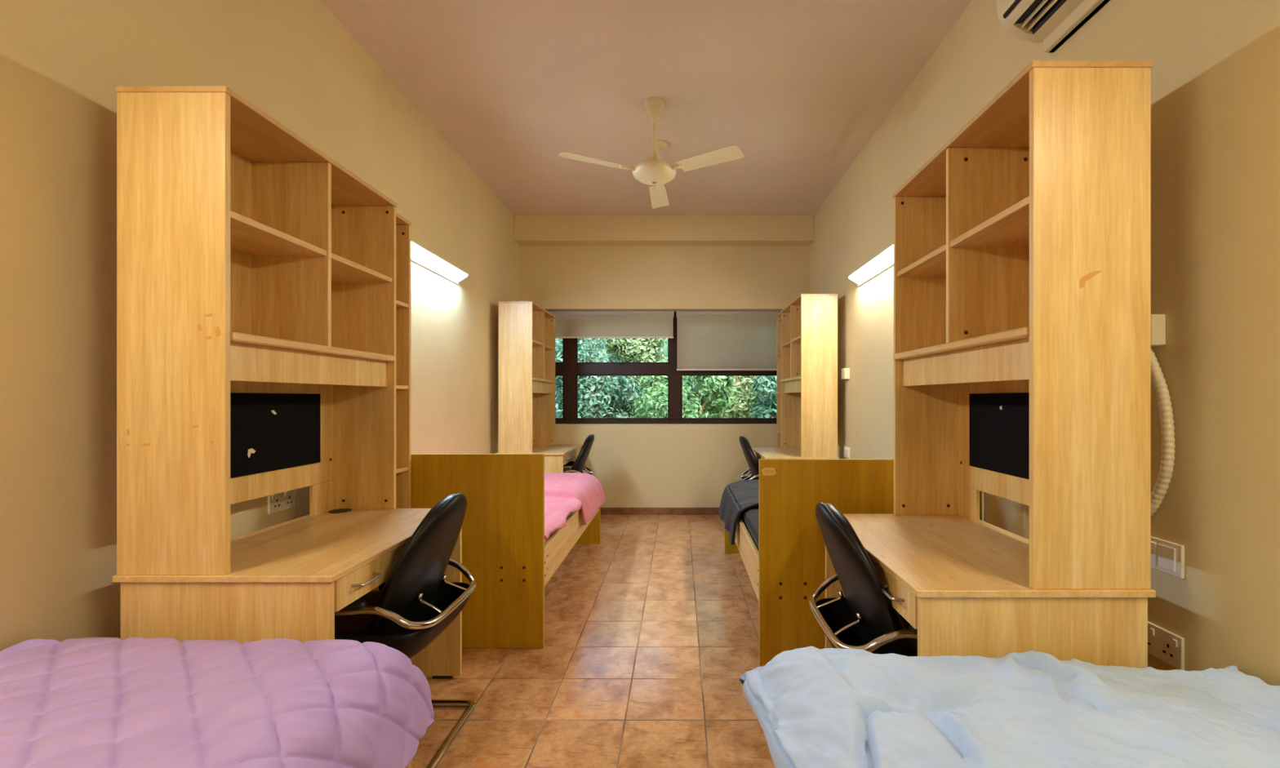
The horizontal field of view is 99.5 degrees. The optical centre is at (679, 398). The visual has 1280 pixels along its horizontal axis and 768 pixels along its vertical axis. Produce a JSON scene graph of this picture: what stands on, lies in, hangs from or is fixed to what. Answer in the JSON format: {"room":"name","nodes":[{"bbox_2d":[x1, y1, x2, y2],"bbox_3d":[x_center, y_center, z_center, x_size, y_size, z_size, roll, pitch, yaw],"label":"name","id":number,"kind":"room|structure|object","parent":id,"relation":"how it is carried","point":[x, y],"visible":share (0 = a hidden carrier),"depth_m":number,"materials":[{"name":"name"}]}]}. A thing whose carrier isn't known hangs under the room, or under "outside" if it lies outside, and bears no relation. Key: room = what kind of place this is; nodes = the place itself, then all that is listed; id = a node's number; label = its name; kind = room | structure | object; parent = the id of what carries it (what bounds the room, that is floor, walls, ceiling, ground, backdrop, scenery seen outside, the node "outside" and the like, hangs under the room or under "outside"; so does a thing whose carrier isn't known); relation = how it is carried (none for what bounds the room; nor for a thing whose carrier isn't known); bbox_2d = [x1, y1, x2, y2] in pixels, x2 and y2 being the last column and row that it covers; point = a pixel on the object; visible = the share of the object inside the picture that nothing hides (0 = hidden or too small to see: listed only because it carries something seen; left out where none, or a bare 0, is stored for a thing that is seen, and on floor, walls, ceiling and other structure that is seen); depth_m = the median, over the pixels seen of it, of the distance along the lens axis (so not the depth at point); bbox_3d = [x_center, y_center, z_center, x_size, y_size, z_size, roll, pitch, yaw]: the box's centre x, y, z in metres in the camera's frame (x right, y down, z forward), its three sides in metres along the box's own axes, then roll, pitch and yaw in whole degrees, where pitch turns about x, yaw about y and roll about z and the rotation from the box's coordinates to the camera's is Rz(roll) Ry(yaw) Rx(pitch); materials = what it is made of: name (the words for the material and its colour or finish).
{"room":"dormitory room","nodes":[
{"label":"dormitory room","id":0,"kind":"room"},
{"bbox_2d":[0,0,519,651],"bbox_3d":[-1.765,-0.320,1.960,0.150,3.100,8.120,0,0,0],"label":"wall","id":1,"kind":"structure","parent":0,"point":[63,63],"depth_m":1.59,"materials":[{"name":"beige paint"}]},
{"bbox_2d":[267,489,294,514],"bbox_3d":[-1.683,0.433,2.293,0.013,0.090,0.146,0,0,0],"label":"wall socket","id":2,"kind":"object","parent":1,"relation":"attached to","point":[279,502],"visible":0.84,"depth_m":2.29,"materials":[{"name":"beige plastic"}]},
{"bbox_2d":[411,240,468,284],"bbox_3d":[-1.646,-0.907,3.510,0.088,0.078,1.226,0,0,0],"label":"wall lamp","id":3,"kind":"object","parent":1,"relation":"attached to","point":[420,255],"visible":0.56,"depth_m":3.65,"materials":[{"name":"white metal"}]},
{"bbox_2d":[412,515,774,767],"bbox_3d":[-0.157,1.290,1.960,3.367,0.120,8.120,0,0,0],"label":"floor","id":4,"kind":"structure","parent":0,"point":[651,628],"depth_m":2.44,"materials":[{"name":"tile"}]},
{"bbox_2d":[112,508,462,678],"bbox_3d":[-1.237,0.857,1.938,0.631,0.746,0.915,0,0,0],"label":"desk","id":5,"kind":"object","parent":4,"relation":"on","point":[289,580],"visible":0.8,"depth_m":1.50,"materials":[{"name":"brown wood"}]},
{"bbox_2d":[115,85,397,574],"bbox_3d":[-1.396,-0.186,1.940,0.312,1.347,0.904,0,0,0],"label":"hutch","id":6,"kind":"object","parent":5,"relation":"on","point":[256,271],"visible":1,"depth_m":1.65,"materials":[{"name":"brown wood"}]},
{"bbox_2d":[213,326,221,337],"bbox_3d":[-1.271,-0.183,1.490,0.019,0.028,0.001,0,0,0],"label":"sticker","id":7,"kind":"object","parent":6,"relation":"attached to","point":[217,330],"depth_m":1.49,"materials":[{"name":"orange paper"}]},
{"bbox_2d":[230,210,326,256],"bbox_3d":[-1.391,-0.517,1.720,0.267,0.020,0.423,0,0,0],"label":"shelf","id":8,"kind":"object","parent":6,"relation":"attached to","point":[248,237],"depth_m":1.77,"materials":[{"name":"brown wood"}]},
{"bbox_2d":[230,332,395,361],"bbox_3d":[-1.383,-0.173,1.940,0.285,0.024,0.864,0,0,0],"label":"shelf","id":9,"kind":"object","parent":6,"relation":"attached to","point":[240,340],"depth_m":1.82,"materials":[{"name":"brown wood"}]},
{"bbox_2d":[331,253,391,282],"bbox_3d":[-1.391,-0.517,2.160,0.267,0.020,0.423,0,0,0],"label":"shelf","id":10,"kind":"object","parent":6,"relation":"attached to","point":[343,270],"depth_m":2.21,"materials":[{"name":"brown wood"}]},
{"bbox_2d":[395,212,411,508],"bbox_3d":[-1.460,0.185,2.524,0.303,2.090,0.250,0,0,0],"label":"bookcase","id":11,"kind":"object","parent":4,"relation":"on","point":[403,226],"visible":0.19,"depth_m":2.63,"materials":[{"name":"brown wood"}]},
{"bbox_2d":[334,493,476,767],"bbox_3d":[-1.051,0.785,1.935,0.544,0.886,0.548,0,0,0],"label":"office chair","id":12,"kind":"object","parent":4,"relation":"on","point":[415,603],"visible":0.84,"depth_m":1.81,"materials":[{"name":"black leather"}]},
{"bbox_2d":[405,760,412,767],"bbox_3d":[-1.192,0.752,0.474,0.965,0.955,1.932,0,0,0],"label":"bed","id":13,"kind":"object","parent":4,"relation":"on","point":[410,765],"visible":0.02,"depth_m":1.43,"materials":[{"name":"brown laminate"}]},
{"bbox_2d":[411,453,600,648],"bbox_3d":[-1.168,0.752,3.622,1.000,0.955,1.932,0,0,0],"label":"bed","id":14,"kind":"object","parent":4,"relation":"on","point":[504,548],"visible":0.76,"depth_m":2.66,"materials":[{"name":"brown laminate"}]},
{"bbox_2d":[544,511,573,543],"bbox_3d":[-1.175,0.770,3.623,0.915,0.170,1.870,0,0,0],"label":"mattress","id":15,"kind":"object","parent":14,"relation":"on","point":[570,513],"visible":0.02,"depth_m":3.10,"materials":[{"name":"beige fabric"}]},
{"bbox_2d":[544,472,605,540],"bbox_3d":[-1.126,0.738,3.652,1.028,0.246,1.905,0,0,0],"label":"quilt","id":16,"kind":"object","parent":15,"relation":"on","point":[565,493],"visible":0.36,"depth_m":3.76,"materials":[{"name":"pink fabric"}]},
{"bbox_2d":[495,444,582,472],"bbox_3d":[-1.309,0.859,5.247,0.631,0.743,0.915,0,0,0],"label":"desk","id":17,"kind":"object","parent":4,"relation":"on","point":[556,456],"visible":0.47,"depth_m":4.92,"materials":[{"name":"brown wood"}]},
{"bbox_2d":[497,301,555,453],"bbox_3d":[-1.451,-0.186,5.250,0.312,1.347,0.904,0,0,0],"label":"hutch","id":18,"kind":"object","parent":17,"relation":"on","point":[526,331],"visible":1,"depth_m":4.80,"materials":[{"name":"brown wood"}]},
{"bbox_2d":[533,339,543,346],"bbox_3d":[-1.446,-0.517,5.029,0.267,0.020,0.423,0,0,0],"label":"shelf","id":19,"kind":"object","parent":18,"relation":"attached to","point":[535,343],"depth_m":5.14,"materials":[{"name":"brown wood"}]},
{"bbox_2d":[533,377,555,382],"bbox_3d":[-1.438,-0.173,5.250,0.285,0.024,0.864,0,0,0],"label":"shelf","id":20,"kind":"object","parent":18,"relation":"attached to","point":[535,380],"depth_m":5.24,"materials":[{"name":"brown wood"}]},
{"bbox_2d":[544,344,554,350],"bbox_3d":[-1.446,-0.517,5.471,0.267,0.020,0.423,0,0,0],"label":"shelf","id":21,"kind":"object","parent":18,"relation":"attached to","point":[546,347],"depth_m":5.56,"materials":[{"name":"brown wood"}]},
{"bbox_2d":[563,434,595,475],"bbox_3d":[-1.078,0.785,5.120,0.544,0.886,0.548,0,0,-5],"label":"office chair","id":22,"kind":"object","parent":4,"relation":"on","point":[578,466],"visible":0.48,"depth_m":4.99,"materials":[{"name":"black leather"}]},
{"bbox_2d":[738,435,758,480],"bbox_3d":[0.815,0.785,4.880,0.544,0.886,0.548,0,0,3],"label":"office chair","id":23,"kind":"object","parent":4,"relation":"on","point":[751,460],"visible":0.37,"depth_m":4.75,"materials":[{"name":"black leather"}]},
{"bbox_2d":[775,312,781,447],"bbox_3d":[1.153,0.185,5.493,0.318,2.090,0.252,0,0,0],"label":"bookcase","id":24,"kind":"object","parent":4,"relation":"on","point":[778,354],"visible":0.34,"depth_m":5.60,"materials":[{"name":"brown wood"}]},
{"bbox_2d":[751,447,838,462],"bbox_3d":[0.995,0.859,4.907,0.631,0.743,0.915,0,0,0],"label":"desk","id":25,"kind":"object","parent":4,"relation":"on","point":[759,452],"visible":0.09,"depth_m":4.85,"materials":[{"name":"brown wood"}]},
{"bbox_2d":[780,293,837,457],"bbox_3d":[1.152,-0.186,4.910,0.312,1.347,0.904,0,0,0],"label":"hutch","id":26,"kind":"object","parent":25,"relation":"on","point":[809,323],"visible":1,"depth_m":4.46,"materials":[{"name":"brown wood"}]},
{"bbox_2d":[782,341,790,346],"bbox_3d":[1.147,-0.517,5.130,0.267,0.020,0.423,0,0,0],"label":"shelf","id":27,"kind":"object","parent":26,"relation":"attached to","point":[784,344],"depth_m":5.22,"materials":[{"name":"brown wood"}]},
{"bbox_2d":[780,376,800,382],"bbox_3d":[1.139,-0.173,4.910,0.285,0.024,0.864,0,0,0],"label":"shelf","id":28,"kind":"object","parent":26,"relation":"attached to","point":[784,379],"depth_m":4.90,"materials":[{"name":"brown wood"}]},
{"bbox_2d":[791,335,800,342],"bbox_3d":[1.147,-0.517,4.689,0.267,0.020,0.423,0,0,0],"label":"shelf","id":29,"kind":"object","parent":26,"relation":"attached to","point":[797,339],"depth_m":4.77,"materials":[{"name":"brown wood"}]},
{"bbox_2d":[724,458,982,666],"bbox_3d":[0.860,0.752,3.366,1.000,0.955,1.882,0,0,0],"label":"bed","id":30,"kind":"object","parent":4,"relation":"on","point":[788,566],"visible":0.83,"depth_m":2.43,"materials":[{"name":"brown laminate"}]},
{"bbox_2d":[740,514,758,550],"bbox_3d":[0.868,0.770,3.367,0.915,0.170,1.820,0,0,0],"label":"mattress","id":31,"kind":"object","parent":30,"relation":"on","point":[741,517],"visible":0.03,"depth_m":3.15,"materials":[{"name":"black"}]},
{"bbox_2d":[719,479,758,545],"bbox_3d":[0.816,0.762,3.817,1.029,0.268,1.035,0,0,0],"label":"duvet","id":32,"kind":"object","parent":31,"relation":"on","point":[739,496],"visible":0.4,"depth_m":3.65,"materials":[{"name":"grey fabric"}]},
{"bbox_2d":[741,506,758,546],"bbox_3d":[0.857,0.713,3.366,0.916,0.074,1.808,0,0,0],"label":"sheet","id":33,"kind":"object","parent":31,"relation":"on","point":[750,516],"visible":0.04,"depth_m":3.11,"materials":[{"name":"grey fabric"}]},
{"bbox_2d":[808,502,917,656],"bbox_3d":[0.725,0.785,1.765,0.544,0.886,0.548,0,0,0],"label":"office chair","id":34,"kind":"object","parent":4,"relation":"on","point":[865,619],"visible":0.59,"depth_m":1.65,"materials":[{"name":"black leather"}]},
{"bbox_2d":[825,513,1155,668],"bbox_3d":[0.891,0.859,1.825,0.631,0.743,0.915,0,0,0],"label":"desk","id":35,"kind":"object","parent":4,"relation":"on","point":[961,582],"visible":0.52,"depth_m":1.38,"materials":[{"name":"brown wood"}]},
{"bbox_2d":[892,60,1151,589],"bbox_3d":[1.048,-0.186,1.828,0.312,1.347,0.904,0,0,0],"label":"hutch","id":36,"kind":"object","parent":35,"relation":"on","point":[1022,354],"visible":1,"depth_m":1.38,"materials":[{"name":"brown wood"}]},
{"bbox_2d":[897,244,946,276],"bbox_3d":[1.044,-0.517,2.049,0.267,0.020,0.423,0,0,0],"label":"shelf","id":37,"kind":"object","parent":36,"relation":"attached to","point":[934,264],"depth_m":2.10,"materials":[{"name":"brown wood"}]},
{"bbox_2d":[893,326,1029,359],"bbox_3d":[1.034,-0.173,1.828,0.285,0.024,0.864,0,0,0],"label":"shelf","id":38,"kind":"object","parent":36,"relation":"attached to","point":[953,347],"depth_m":1.70,"materials":[{"name":"brown wood"}]},
{"bbox_2d":[950,195,1029,247],"bbox_3d":[1.044,-0.517,1.607,0.267,0.020,0.423,0,0,0],"label":"shelf","id":39,"kind":"object","parent":36,"relation":"attached to","point":[1010,228],"depth_m":1.66,"materials":[{"name":"brown wood"}]},
{"bbox_3d":[0.867,0.753,0.394,0.965,0.955,1.892,0,0,0],"label":"bed","id":40,"kind":"object","parent":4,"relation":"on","visible":0},
{"bbox_3d":[0.875,0.770,0.395,0.880,0.170,1.830,0,0,0],"label":"mattress","id":41,"kind":"object","parent":40,"relation":"on","visible":0},
{"bbox_2d":[738,646,1279,767],"bbox_3d":[0.747,0.692,0.450,1.198,0.212,1.800,0,0,0],"label":"duvet","id":42,"kind":"object","parent":41,"relation":"on","point":[813,707],"visible":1,"depth_m":1.07,"materials":[{"name":"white fabric"}]},
{"bbox_2d":[320,0,972,215],"bbox_3d":[-0.157,-1.930,1.960,3.367,0.120,8.120,0,0,0],"label":"ceiling","id":43,"kind":"structure","parent":0,"point":[801,87],"depth_m":3.24,"materials":[{"name":"paint"}]},
{"bbox_2d":[558,97,744,208],"bbox_3d":[-0.167,-1.613,3.539,1.091,0.513,0.964,0,0,0],"label":"ceiling fan","id":44,"kind":"object","parent":43,"relation":"hanging from","point":[656,172],"visible":1,"depth_m":3.32,"materials":[{"name":"beige metal"}]},
{"bbox_2d":[650,139,668,151],"bbox_3d":[-0.145,-1.849,3.980,0.136,0.042,0.136,0,0,0],"label":"smoke detector","id":45,"kind":"object","parent":43,"relation":"attached to","point":[661,145],"visible":0.77,"depth_m":3.95,"materials":[{"name":"beige plastic"}]},
{"bbox_2d":[519,245,809,507],"bbox_3d":[-0.157,-0.320,5.870,3.067,3.100,0.300,0,0,0],"label":"wall","id":46,"kind":"structure","parent":0,"point":[635,466],"depth_m":5.72,"materials":[{"name":"beige paint"}]},
{"bbox_2d":[600,507,719,515],"bbox_3d":[-0.157,1.192,5.715,3.047,0.075,0.010,0,0,0],"label":"baseboard","id":47,"kind":"structure","parent":46,"relation":"attached to","point":[604,511],"depth_m":5.71,"materials":[{"name":"tile"}]},
{"bbox_2d":[513,215,813,245],"bbox_3d":[-0.157,-1.740,5.620,3.067,0.260,0.200,0,0,0],"label":"beam","id":48,"kind":"structure","parent":46,"relation":"attached to","point":[528,230],"depth_m":5.52,"materials":[{"name":"beige paint"}]},
{"bbox_2d":[555,311,776,425],"bbox_3d":[-0.150,-0.331,5.856,2.700,1.227,0.269,0,0,0],"label":"window","id":49,"kind":"structure","parent":46,"relation":"in","point":[570,368],"depth_m":5.93,"materials":[{"name":"brown metal"}]},
{"bbox_2d":[547,311,673,338],"bbox_3d":[-0.753,-0.794,5.864,1.386,0.296,0.077,0,0,0],"label":"roller blind","id":50,"kind":"object","parent":49,"relation":"attached to","point":[568,324],"visible":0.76,"depth_m":5.83,"materials":[{"name":"fabric"}]},
{"bbox_2d":[676,311,780,370],"bbox_3d":[0.573,-0.620,5.864,1.206,0.644,0.077,0,0,0],"label":"roller blind","id":51,"kind":"object","parent":49,"relation":"attached to","point":[707,340],"visible":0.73,"depth_m":5.83,"materials":[{"name":"fabric"}]},
{"bbox_2d":[809,0,1279,685],"bbox_3d":[1.452,-0.320,1.960,0.150,3.100,8.120,0,0,0],"label":"wall","id":52,"kind":"structure","parent":0,"point":[1215,67],"depth_m":1.45,"materials":[{"name":"beige paint"}]},
{"bbox_2d":[841,368,849,379],"bbox_3d":[1.356,-0.199,4.415,0.042,0.088,0.090,0,0,0],"label":"junction box","id":53,"kind":"object","parent":52,"relation":"attached to","point":[845,371],"visible":1,"depth_m":4.37,"materials":[{"name":"beige plastic"}]},
{"bbox_2d":[843,446,849,458],"bbox_3d":[1.370,0.443,4.433,0.014,0.090,0.146,0,0,0],"label":"wall switch","id":54,"kind":"object","parent":52,"relation":"attached to","point":[846,450],"visible":0.99,"depth_m":4.42,"materials":[{"name":"beige plastic"}]},
{"bbox_2d":[847,243,893,286],"bbox_3d":[1.333,-0.895,3.530,0.088,0.078,1.226,0,0,0],"label":"wall lamp","id":55,"kind":"object","parent":52,"relation":"attached to","point":[884,260],"visible":0.56,"depth_m":3.68,"materials":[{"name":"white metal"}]},
{"bbox_2d":[1022,504,1028,539],"bbox_3d":[1.371,0.280,2.140,0.012,0.700,0.020,0,0,0],"label":"cable trunking","id":56,"kind":"object","parent":52,"relation":"attached to","point":[1025,508],"visible":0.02,"depth_m":2.13,"materials":[{"name":"beige plastic"}]},
{"bbox_2d":[995,0,1111,53],"bbox_3d":[1.274,-1.427,1.575,0.207,0.317,0.850,0,0,0],"label":"air conditioner","id":57,"kind":"object","parent":52,"relation":"attached to","point":[1051,23],"visible":1,"depth_m":1.90,"materials":[{"name":"beige plastic"}]},
{"bbox_2d":[1014,0,1066,34],"bbox_3d":[1.264,-1.365,1.575,0.096,0.087,0.778,0,0,0],"label":"vent","id":58,"kind":"object","parent":57,"relation":"attached to","point":[1035,16],"depth_m":1.90,"materials":[{"name":"beige plastic"}]},
{"bbox_2d":[1151,314,1165,346],"bbox_3d":[1.356,-0.194,1.575,0.042,0.088,0.090,0,0,0],"label":"junction box","id":59,"kind":"object","parent":52,"relation":"attached to","point":[1157,322],"visible":0.43,"depth_m":1.53,"materials":[{"name":"beige plastic"}]},
{"bbox_2d":[1151,347,1175,516],"bbox_3d":[1.351,0.110,1.546,0.031,0.537,0.128,0,0,0],"label":"conduit","id":60,"kind":"object","parent":52,"relation":"attached to","point":[1167,428],"visible":0.79,"depth_m":1.50,"materials":[{"name":"beige plastic"}]},
{"bbox_2d":[1147,621,1184,670],"bbox_3d":[1.371,0.699,1.546,0.013,0.090,0.146,0,0,0],"label":"wall socket","id":61,"kind":"object","parent":52,"relation":"attached to","point":[1164,645],"visible":0.69,"depth_m":1.52,"materials":[{"name":"beige plastic"}]},
{"bbox_2d":[1151,536,1184,578],"bbox_3d":[1.370,0.447,1.546,0.014,0.090,0.146,0,0,0],"label":"wall switch","id":62,"kind":"object","parent":52,"relation":"attached to","point":[1166,557],"visible":0.66,"depth_m":1.51,"materials":[{"name":"beige plastic"}]},
{"label":"outside","id":63,"kind":"structure","parent":0,"visible":0},
{"bbox_3d":[0.000,1.730,16.200,28.000,0.200,19.600,0,0,0],"label":"ground","id":64,"kind":"structure","parent":63,"visible":0},
{"bbox_2d":[555,338,644,417],"bbox_3d":[-1.615,0.004,9.929,1.900,3.279,1.991,0,0,0],"label":"leafy tree","id":65,"kind":"object","parent":64,"relation":"on","point":[598,396],"visible":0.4,"depth_m":9.46,"materials":[{"name":"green plant"}]},
{"bbox_2d":[588,338,667,416],"bbox_3d":[-1.083,-0.163,11.710,2.245,3.607,2.048,0,0,0],"label":"leafy tree","id":66,"kind":"object","parent":64,"relation":"on","point":[642,350],"visible":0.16,"depth_m":11.03,"materials":[{"name":"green plant"}]},
{"bbox_2d":[555,338,774,417],"bbox_3d":[0.013,-1.322,13.671,15.836,6.420,2.352,0,0,0],"label":"hedge","id":67,"kind":"object","parent":64,"relation":"on","point":[664,348],"visible":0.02,"depth_m":13.00,"materials":[{"name":"green plant"}]},
{"bbox_2d":[631,359,735,417],"bbox_3d":[0.060,0.423,9.068,1.866,2.447,1.643,0,0,-33],"label":"leafy tree","id":68,"kind":"object","parent":64,"relation":"on","point":[711,388],"visible":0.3,"depth_m":8.85,"materials":[{"name":"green plant"}]},
{"bbox_2d":[704,375,775,417],"bbox_3d":[1.359,-0.016,11.465,2.214,3.317,2.136,0,0,44],"label":"leafy tree","id":69,"kind":"object","parent":64,"relation":"on","point":[744,397],"visible":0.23,"depth_m":10.94,"materials":[{"name":"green plant"}]},
{"bbox_2d":[748,375,776,417],"bbox_3d":[2.201,0.207,9.566,1.817,2.877,1.617,0,0,18],"label":"leafy tree","id":70,"kind":"object","parent":64,"relation":"on","point":[769,384],"visible":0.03,"depth_m":9.21,"materials":[{"name":"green plant"}]},
{"bbox_3d":[-1.200,0.770,0.475,0.880,0.170,1.870,0,0,0],"label":"mattress","id":71,"kind":"object","parent":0,"visible":0},
{"bbox_2d":[0,636,434,767],"bbox_3d":[-1.137,0.737,0.516,1.038,0.262,1.872,0,0,0],"label":"quilt","id":72,"kind":"object","parent":71,"relation":"on","point":[133,702],"visible":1,"depth_m":1.14,"materials":[{"name":"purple fabric"}]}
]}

